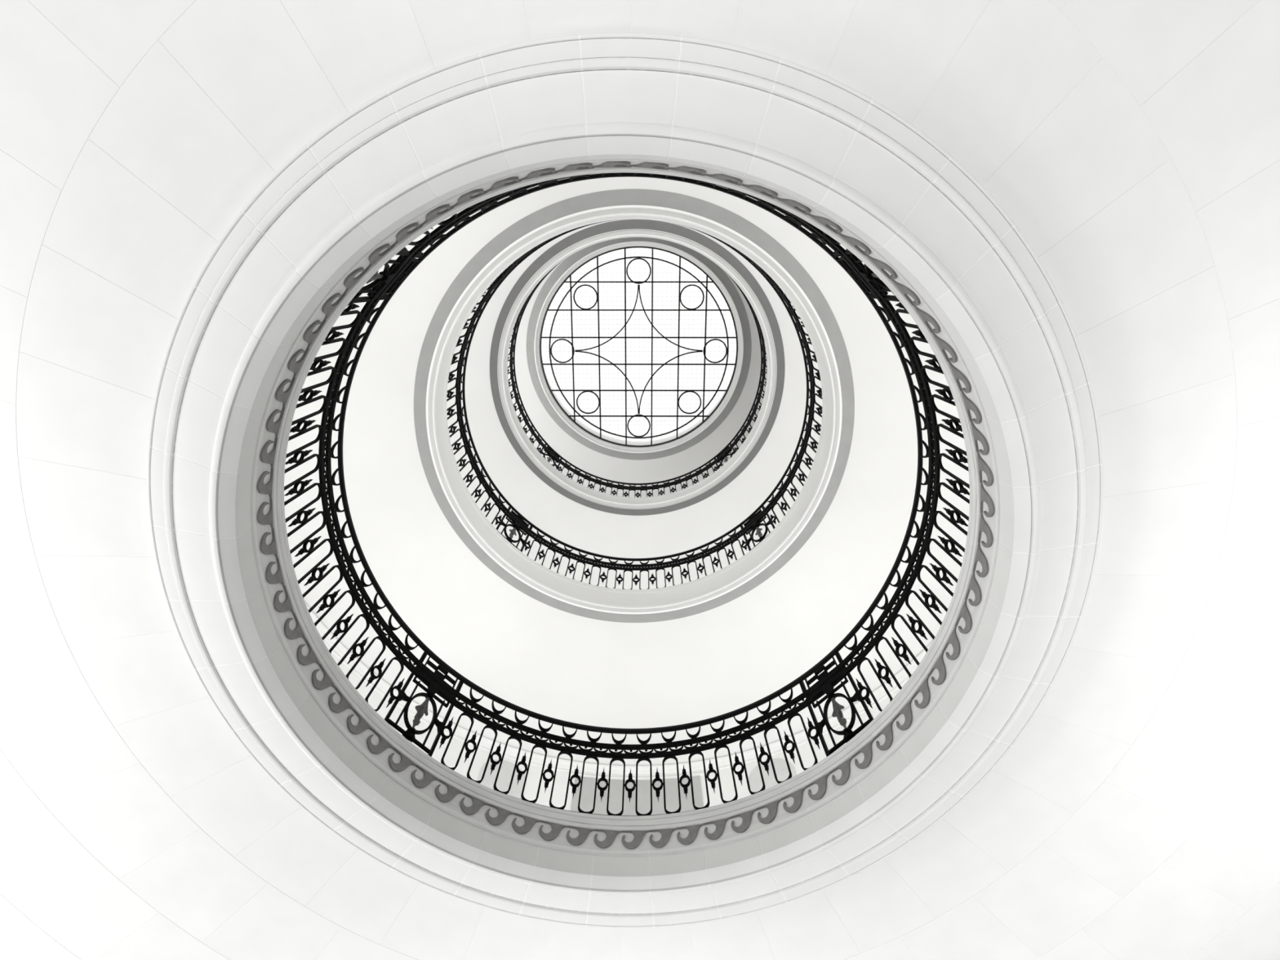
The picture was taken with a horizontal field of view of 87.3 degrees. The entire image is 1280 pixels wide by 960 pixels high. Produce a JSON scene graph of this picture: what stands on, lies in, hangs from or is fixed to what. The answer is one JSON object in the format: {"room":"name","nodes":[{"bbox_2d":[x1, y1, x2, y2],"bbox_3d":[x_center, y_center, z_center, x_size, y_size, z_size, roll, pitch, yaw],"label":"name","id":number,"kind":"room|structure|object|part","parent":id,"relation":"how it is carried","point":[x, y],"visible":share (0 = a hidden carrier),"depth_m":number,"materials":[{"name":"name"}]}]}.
{"room":"rotunda atrium","nodes":[
{"label":"rotunda atrium","id":0,"kind":"room"},
{"bbox_2d":[325,645,906,810],"bbox_3d":[-0.082,-0.118,6.198,10.032,3.734,10.032,0,-73,0],"label":"wall","id":1,"kind":"structure","parent":0,"point":[531,789],"depth_m":8.68,"materials":[{"name":"paint"}]},
{"bbox_2d":[477,759,525,799],"bbox_3d":[-1.776,4.226,7.404,0.606,3.226,0.029,20,-74,-6],"label":"door","id":2,"kind":"structure","parent":1,"relation":"in","point":[503,782],"depth_m":8.61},
{"bbox_2d":[304,601,932,777],"bbox_3d":[-0.073,-0.599,7.764,9.658,0.172,9.658,0,-73,0],"label":"trim","id":3,"kind":"structure","parent":1,"relation":"attached to","point":[340,651],"depth_m":9.03,"materials":[{"name":"paint"}]},
{"bbox_2d":[250,159,999,857],"bbox_3d":[-0.093,0.465,4.300,4.800,0.380,4.800,0,-73,0],"label":"trim","id":4,"kind":"structure","parent":1,"relation":"attached to","point":[472,799],"depth_m":4.46,"materials":[{"name":"paint"}]},
{"bbox_2d":[413,188,854,622],"bbox_3d":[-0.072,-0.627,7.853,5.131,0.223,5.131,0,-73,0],"label":"trim","id":5,"kind":"structure","parent":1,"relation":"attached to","point":[712,211],"depth_m":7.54,"materials":[{"name":"grey paint"}]},
{"bbox_2d":[570,772,706,815],"bbox_3d":[-0.041,4.469,7.490,1.860,3.271,0.134,0,-73,0],"label":"door","id":6,"kind":"structure","parent":1,"relation":"in","point":[586,804],"depth_m":8.71,"materials":[{"name":"paint"}]},
{"bbox_2d":[748,758,795,792],"bbox_3d":[1.690,4.202,7.377,0.606,3.226,0.029,-21,-74,6],"label":"door","id":7,"kind":"structure","parent":1,"relation":"in","point":[781,769],"depth_m":8.64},
{"bbox_2d":[284,173,969,765],"bbox_3d":[-0.072,-0.645,7.914,9.840,0.144,9.840,0,-73,0],"label":"ceiling","id":8,"kind":"structure","parent":0,"point":[532,655],"depth_m":8.41,"materials":[{"name":"white paint"}]},
{"bbox_2d":[446,218,822,589],"bbox_3d":[-0.050,-1.807,11.697,9.840,0.144,9.840,0,-73,0],"label":"ceiling","id":9,"kind":"structure","parent":0,"point":[575,524],"depth_m":12.25,"materials":[{"name":"white paint"}]},
{"bbox_2d":[489,219,785,515],"bbox_3d":[-0.051,-1.788,11.637,5.108,0.223,5.108,0,-73,0],"label":"trim","id":10,"kind":"structure","parent":9,"relation":"attached to","point":[637,226],"depth_m":11.40,"materials":[{"name":"grey paint"}]},
{"bbox_2d":[507,258,767,497],"bbox_3d":[-0.028,-2.984,15.529,9.840,0.144,9.840,0,-73,0],"label":"ceiling","id":11,"kind":"structure","parent":0,"point":[591,461],"depth_m":16.10,"materials":[{"name":"white paint"}]},
{"bbox_2d":[542,359,733,445],"bbox_3d":[-0.025,-3.174,16.148,5.280,1.152,5.280,0,-73,0],"label":"wall","id":12,"kind":"structure","parent":0,"point":[605,437],"depth_m":17.11,"materials":[{"name":"white paint"}]},
{"bbox_2d":[539,246,737,447],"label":"window","id":13,"kind":"structure","parent":12,"relation":"in","point":[651,270],"depth_m":15.81,"materials":[{"name":"black metal"}]},
{"bbox_2d":[526,236,751,459],"bbox_3d":[-0.028,-2.972,15.491,5.184,0.319,5.184,0,-73,0],"label":"trim","id":14,"kind":"structure","parent":12,"relation":"attached to","point":[571,263],"depth_m":15.40,"materials":[{"name":"grey paint"}]},
{"bbox_2d":[0,0,1279,959],"bbox_3d":[-0.093,0.492,4.211,19.200,0.216,19.200,0,-73,0],"label":"ceiling","id":15,"kind":"structure","parent":0,"point":[1133,145],"depth_m":3.93,"materials":[{"name":"paint"}]},
{"bbox_2d":[146,32,1103,928],"bbox_3d":[-0.094,0.536,4.068,5.611,0.318,5.611,-16,-74,5],"label":"trim","id":16,"kind":"structure","parent":15,"relation":"attached to","point":[443,132],"depth_m":3.66,"materials":[{"name":"white paint"}]},
{"bbox_3d":[-0.092,0.421,4.442,9.840,0.180,9.840,0,-73,0],"label":"floor","id":17,"kind":"structure","parent":0,"visible":0},
{"bbox_2d":[284,172,969,816],"bbox_3d":[-0.088,0.226,5.076,4.826,1.147,4.826,18,-74,-5],"label":"gallery railing","id":18,"kind":"object","parent":17,"relation":"on","point":[386,283],"visible":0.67,"depth_m":5.37,"materials":[{"name":"black metal"}]},
{"bbox_3d":[-1.788,-1.359,4.481,0.036,0.920,0.462,44,-78,-12],"label":"panel","id":19,"kind":"part","parent":18,"relation":"part of","materials":[{"name":"black metal"}]},
{"bbox_3d":[-1.787,-1.416,4.667,0.068,0.053,0.072,44,-78,-12],"label":"knob","id":20,"kind":"part","parent":18,"relation":"part of","materials":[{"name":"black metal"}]},
{"bbox_3d":[-1.780,1.965,5.203,0.096,0.101,0.073,44,-78,-12],"label":"knob","id":21,"kind":"part","parent":18,"relation":"part of","materials":[{"name":"black metal"}]},
{"bbox_3d":[-1.779,1.881,5.476,0.462,0.920,0.036,44,-78,-12],"label":"panel","id":22,"kind":"part","parent":18,"relation":"part of","materials":[{"name":"black metal"}]},
{"bbox_3d":[-1.778,1.824,5.662,0.072,0.053,0.068,44,-78,-12],"label":"knob","id":23,"kind":"part","parent":18,"relation":"part of","materials":[{"name":"black metal"}]},
{"bbox_3d":[1.611,1.821,5.642,0.068,0.053,0.072,44,-78,-12],"label":"knob","id":24,"kind":"part","parent":18,"relation":"part of","materials":[{"name":"black metal"}]},
{"bbox_3d":[1.610,1.878,5.455,0.036,0.920,0.462,44,-78,-12],"label":"panel","id":25,"kind":"part","parent":18,"relation":"part of","materials":[{"name":"black metal"}]},
{"bbox_3d":[1.609,1.962,5.183,0.073,0.101,0.096,44,-78,-12],"label":"knob","id":26,"kind":"part","parent":18,"relation":"part of","materials":[{"name":"black metal"}]},
{"bbox_3d":[1.602,-1.419,4.647,0.072,0.053,0.068,44,-78,-12],"label":"knob","id":27,"kind":"part","parent":18,"relation":"part of","materials":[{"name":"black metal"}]},
{"bbox_3d":[1.601,-1.362,4.460,0.462,0.920,0.036,44,-78,-12],"label":"panel","id":28,"kind":"part","parent":18,"relation":"part of","materials":[{"name":"black metal"}]},
{"bbox_3d":[-0.070,-0.740,8.222,9.840,0.192,9.840,0,-73,0],"label":"floor","id":29,"kind":"structure","parent":0,"visible":0},
{"bbox_2d":[446,218,822,589],"bbox_3d":[-0.067,-0.936,8.862,4.826,1.147,4.826,2,-73,0],"label":"gallery railing","id":30,"kind":"object","parent":29,"relation":"on","point":[518,522],"visible":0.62,"depth_m":9.29,"materials":[{"name":"black metal"}]},
{"bbox_3d":[-1.770,-2.517,8.267,0.036,0.920,0.462,43,-77,-12],"label":"panel","id":31,"kind":"part","parent":30,"relation":"part of","materials":[{"name":"black metal"}]},
{"bbox_3d":[-1.754,0.806,8.990,0.096,0.101,0.073,43,-77,-12],"label":"knob","id":32,"kind":"part","parent":30,"relation":"part of","materials":[{"name":"black metal"}]},
{"bbox_3d":[-1.753,0.723,9.262,0.462,0.920,0.036,43,-77,-12],"label":"panel","id":33,"kind":"part","parent":30,"relation":"part of","materials":[{"name":"black metal"}]},
{"bbox_3d":[1.636,0.711,9.239,0.036,0.920,0.462,43,-77,-12],"label":"panel","id":34,"kind":"part","parent":30,"relation":"part of","materials":[{"name":"black metal"}]},
{"bbox_3d":[1.635,0.795,8.967,0.073,0.101,0.096,43,-77,-12],"label":"knob","id":35,"kind":"part","parent":30,"relation":"part of","materials":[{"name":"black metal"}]},
{"bbox_3d":[1.619,-2.529,8.244,0.462,0.920,0.036,43,-77,-12],"label":"panel","id":36,"kind":"part","parent":30,"relation":"part of","materials":[{"name":"black metal"}]},
{"bbox_3d":[-0.049,-1.849,11.835,9.840,0.192,9.840,0,-73,0],"label":"floor","id":37,"kind":"structure","parent":0,"visible":0},
{"bbox_2d":[497,229,777,509],"bbox_3d":[-0.050,-1.811,11.710,4.800,0.386,4.800,0,-73,0],"label":"trim","id":38,"kind":"structure","parent":37,"relation":"attached to","point":[594,494],"depth_m":11.87,"materials":[{"name":"white paint"}]},
{"bbox_2d":[507,257,767,497],"bbox_3d":[-0.046,-2.050,12.487,4.826,1.147,4.826,-14,-73,4],"label":"gallery railing","id":39,"kind":"object","parent":37,"relation":"on","point":[553,455],"visible":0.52,"depth_m":13.05,"materials":[{"name":"black metal"}]},
{"bbox_3d":[-1.738,-0.396,12.885,0.462,0.920,0.036,44,-78,-12],"label":"panel","id":40,"kind":"part","parent":39,"relation":"part of","materials":[{"name":"black metal"}]},
{"bbox_3d":[1.651,-0.397,12.866,0.036,0.920,0.462,44,-78,-12],"label":"panel","id":41,"kind":"part","parent":39,"relation":"part of","materials":[{"name":"black metal"}]}
]}

